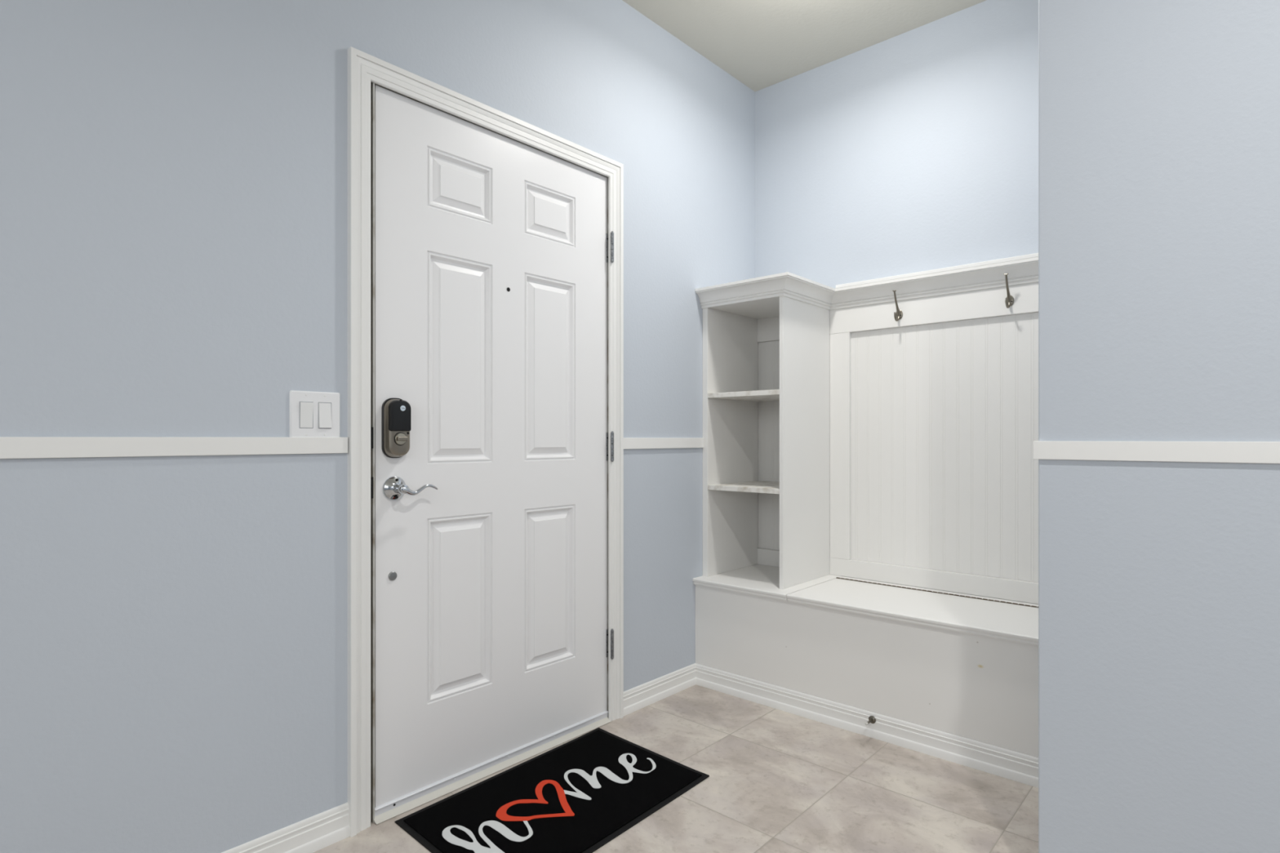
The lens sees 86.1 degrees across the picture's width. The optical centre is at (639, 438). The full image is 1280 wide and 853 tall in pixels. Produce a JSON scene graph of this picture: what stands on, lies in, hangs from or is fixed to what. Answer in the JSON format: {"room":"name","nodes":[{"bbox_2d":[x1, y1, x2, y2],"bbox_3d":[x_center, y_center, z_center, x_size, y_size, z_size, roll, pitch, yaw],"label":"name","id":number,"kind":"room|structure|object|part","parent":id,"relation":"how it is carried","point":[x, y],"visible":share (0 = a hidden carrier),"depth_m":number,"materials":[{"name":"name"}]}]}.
{"room":"entryway","nodes":[
{"label":"entryway","id":0,"kind":"room"},
{"bbox_2d":[0,0,755,852],"bbox_3d":[-1.467,-0.306,1.128,0.110,2.712,6.111,0,0,42],"label":"wall","id":1,"kind":"structure","parent":0,"point":[174,173],"depth_m":1.60,"materials":[{"name":"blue paint"}]},
{"bbox_2d":[0,436,347,458],"bbox_3d":[-2.087,0.018,0.350,0.010,0.042,3.926,0,0,42],"label":"chair rail","id":2,"kind":"object","parent":1,"relation":"attached to","point":[11,447],"visible":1,"depth_m":1.49,"materials":[{"name":"white paint"}]},
{"bbox_2d":[222,802,350,852],"bbox_3d":[-2.085,1.007,0.350,0.014,0.086,3.929,0,0,42],"label":"baseboard","id":3,"kind":"structure","parent":1,"relation":"attached to","point":[316,833],"depth_m":1.73,"materials":[{"name":"white paint"}]},
{"bbox_2d":[288,390,340,437],"bbox_3d":[-0.827,-0.059,1.748,0.012,0.120,0.126,0,0,42],"label":"light switch","id":4,"kind":"object","parent":1,"relation":"attached to","point":[311,414],"visible":1,"depth_m":1.75,"materials":[{"name":"white plastic"}]},
{"bbox_3d":[-0.843,-0.059,1.729,0.001,0.067,0.034,0,0,42],"label":"rocker frame","id":5,"kind":"part","parent":4,"relation":"part of","materials":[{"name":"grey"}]},
{"bbox_3d":[-0.811,-0.059,1.764,0.001,0.067,0.034,0,0,42],"label":"rocker frame","id":6,"kind":"part","parent":4,"relation":"part of","materials":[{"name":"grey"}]},
{"bbox_2d":[347,46,623,837],"bbox_3d":[-0.444,0.010,2.218,0.162,2.080,1.043,0,0,42],"label":"door","id":7,"kind":"structure","parent":1,"relation":"in","point":[486,242],"depth_m":2.12,"materials":[{"name":"white paint"}]},
{"bbox_3d":[-0.737,0.135,1.873,0.025,0.058,0.005,0,0,42],"label":"strike plate","id":8,"kind":"part","parent":7,"relation":"part of","materials":[{"name":"black"}]},
{"bbox_3d":[-0.737,-0.001,1.873,0.025,0.058,0.005,0,0,42],"label":"strike plate","id":9,"kind":"part","parent":7,"relation":"part of","materials":[{"name":"black"}]},
{"bbox_3d":[-0.687,-0.029,1.920,0.009,0.168,0.074,0,0,42],"label":"plate","id":10,"kind":"part","parent":7,"relation":"part of","materials":[{"name":"black plastic"}]},
{"bbox_3d":[-0.616,0.145,1.922,0.021,0.029,0.115,0,0,42],"label":"lever","id":11,"kind":"part","parent":7,"relation":"part of","materials":[{"name":"silver metal"}]},
{"bbox_2d":[623,437,703,448],"bbox_3d":[0.100,0.020,2.778,0.010,0.043,0.517,0,0,42],"label":"chair rail","id":12,"kind":"object","parent":1,"relation":"attached to","point":[628,442],"visible":1,"depth_m":2.76,"materials":[{"name":"white paint"}]},
{"bbox_2d":[623,662,695,715],"bbox_3d":[0.085,1.007,2.758,0.014,0.086,0.468,0,0,42],"label":"baseboard","id":13,"kind":"structure","parent":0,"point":[637,698],"depth_m":2.74,"materials":[{"name":"white paint"}]},
{"bbox_2d":[313,671,1038,852],"bbox_3d":[0.453,1.075,-0.543,5.400,0.050,6.200,0,0,42],"label":"floor","id":14,"kind":"structure","parent":0,"point":[779,781],"depth_m":2.00,"materials":[{"name":"beige tile"}]},
{"bbox_2d":[394,727,709,852],"bbox_3d":[-0.228,1.046,1.996,0.523,0.008,0.815,0,0,42],"label":"doormat","id":15,"kind":"object","parent":14,"relation":"on","point":[579,795],"visible":1,"depth_m":1.96,"materials":[{"name":"black fabric"}]},
{"bbox_2d":[692,564,1038,757],"bbox_3d":[0.909,0.779,2.620,1.422,0.370,0.469,0,0,42],"label":"storage bench","id":16,"kind":"object","parent":14,"relation":"on","point":[961,664],"visible":0.82,"depth_m":2.42,"materials":[{"name":"paint"}]},
{"bbox_2d":[695,271,835,589],"bbox_3d":[0.561,-0.021,2.960,0.448,1.238,0.472,0,0,42],"label":"shelving unit","id":17,"kind":"object","parent":16,"relation":"on","point":[766,339],"visible":1,"depth_m":2.96,"materials":[{"name":"white paint"}]},
{"bbox_3d":[0.414,0.011,3.112,0.027,1.174,0.398,0,0,42],"label":"panel","id":18,"kind":"part","parent":17,"relation":"part of","materials":[{"name":"white paint"}]},
{"bbox_2d":[707,480,779,493],"bbox_3d":[0.555,0.212,2.985,0.351,0.020,0.396,0,0,42],"label":"shelf","id":19,"kind":"object","parent":17,"relation":"attached to","point":[713,486],"depth_m":2.94,"materials":[{"name":"beige paint"}]},
{"bbox_2d":[707,389,779,401],"bbox_3d":[0.555,-0.184,2.985,0.351,0.020,0.396,0,0,42],"label":"shelf","id":20,"kind":"object","parent":17,"relation":"attached to","point":[713,395],"depth_m":2.92,"materials":[{"name":"beige paint"}]},
{"bbox_3d":[0.553,-0.601,2.952,0.448,0.078,0.450,0,0,42],"label":"crown moulding","id":21,"kind":"part","parent":17,"relation":"part of","materials":[{"name":"white paint"}]},
{"bbox_3d":[0.692,0.560,3.145,0.394,0.074,0.022,0,0,42],"label":"rail","id":22,"kind":"part","parent":17,"relation":"part of","materials":[{"name":"white paint"}]},
{"bbox_3d":[0.692,-0.547,3.145,0.394,0.183,0.022,0,0,42],"label":"panel","id":23,"kind":"part","parent":17,"relation":"part of","materials":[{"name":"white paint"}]},
{"bbox_3d":[0.692,0.011,2.861,0.017,1.174,0.398,0,0,42],"label":"panel","id":24,"kind":"part","parent":17,"relation":"part of","materials":[{"name":"white paint"}]},
{"bbox_2d":[695,663,1038,787],"bbox_3d":[0.761,1.007,2.455,1.422,0.086,0.014,0,0,42],"label":"baseboard","id":25,"kind":"structure","parent":16,"relation":"attached to","point":[1006,763],"depth_m":2.38,"materials":[{"name":"white paint"}]},
{"bbox_2d":[865,715,875,725],"bbox_3d":[0.798,0.989,2.385,0.026,0.026,0.054,0,0,42],"label":"door stop","id":26,"kind":"object","parent":25,"relation":"attached to","point":[872,719],"visible":1,"depth_m":2.40,"materials":[{"name":"silver metal"}]},
{"bbox_3d":[1.065,0.613,2.455,0.968,0.030,0.393,0,0,42],"label":"lid","id":27,"kind":"part","parent":16,"relation":"part of","materials":[{"name":"white paint"}]},
{"bbox_2d":[622,0,986,91],"bbox_3d":[0.453,-1.702,-0.543,5.400,0.080,6.200,0,0,42],"label":"ceiling","id":28,"kind":"structure","parent":0,"point":[762,44],"depth_m":2.77,"materials":[{"name":"white paint"}]},
{"bbox_2d":[755,0,1038,604],"bbox_3d":[1.114,-0.306,2.847,1.422,2.712,0.100,0,0,42],"label":"wall","id":29,"kind":"structure","parent":0,"point":[915,150],"depth_m":2.80,"materials":[{"name":"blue paint"}]},
{"bbox_2d":[829,253,1038,604],"bbox_3d":[1.202,-0.029,2.650,1.026,1.252,0.074,0,0,42],"label":"beadboard panel","id":30,"kind":"object","parent":29,"relation":"attached to","point":[934,410],"visible":0.69,"depth_m":2.71,"materials":[{"name":"white paint"}]},
{"bbox_2d":[893,289,902,321],"bbox_3d":[1.042,-0.536,2.780,0.030,0.124,0.054,0,0,42],"label":"coat hook","id":31,"kind":"object","parent":30,"relation":"attached to","point":[898,315],"visible":1,"depth_m":2.78,"materials":[{"name":"silver metal"}]},
{"bbox_3d":[1.058,-0.504,2.797,0.030,0.040,0.004,0,0,42],"label":"mount plate","id":32,"kind":"part","parent":31,"relation":"part of","materials":[{"name":"silver metal"}]},
{"bbox_3d":[1.219,-0.547,2.669,1.026,0.183,0.022,0,0,42],"label":"rail","id":33,"kind":"part","parent":30,"relation":"part of","materials":[{"name":"white paint"}]},
{"bbox_3d":[1.219,0.560,2.669,1.026,0.074,0.022,0,0,42],"label":"rail","id":34,"kind":"part","parent":30,"relation":"part of","materials":[{"name":"white paint"}]},
{"bbox_3d":[1.195,-0.601,2.641,1.024,0.078,0.052,0,0,42],"label":"crown moulding","id":35,"kind":"part","parent":30,"relation":"part of","materials":[{"name":"white paint"}]},
{"bbox_2d":[1004,272,1013,308],"bbox_3d":[1.346,-0.538,2.506,0.030,0.124,0.054,0,0,42],"label":"coat hook","id":36,"kind":"object","parent":30,"relation":"attached to","point":[1009,300],"visible":1,"depth_m":2.51,"materials":[{"name":"silver metal"}]},
{"bbox_3d":[1.361,-0.506,2.523,0.030,0.040,0.004,0,0,42],"label":"mount plate","id":37,"kind":"part","parent":36,"relation":"part of","materials":[{"name":"silver metal"}]},
{"bbox_2d":[1038,0,1279,852],"bbox_3d":[2.687,-0.306,0.716,3.768,2.712,1.161,0,0,42],"label":"wall","id":38,"kind":"structure","parent":0,"point":[1159,120],"depth_m":1.40,"materials":[{"name":"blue paint"}]},
{"bbox_2d":[1033,440,1279,463],"bbox_3d":[2.295,0.027,0.363,3.676,0.041,0.128,0,0,42],"label":"chair rail","id":39,"kind":"object","parent":38,"relation":"attached to","point":[1255,452],"visible":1,"depth_m":1.39,"materials":[{"name":"white paint"}]}
]}

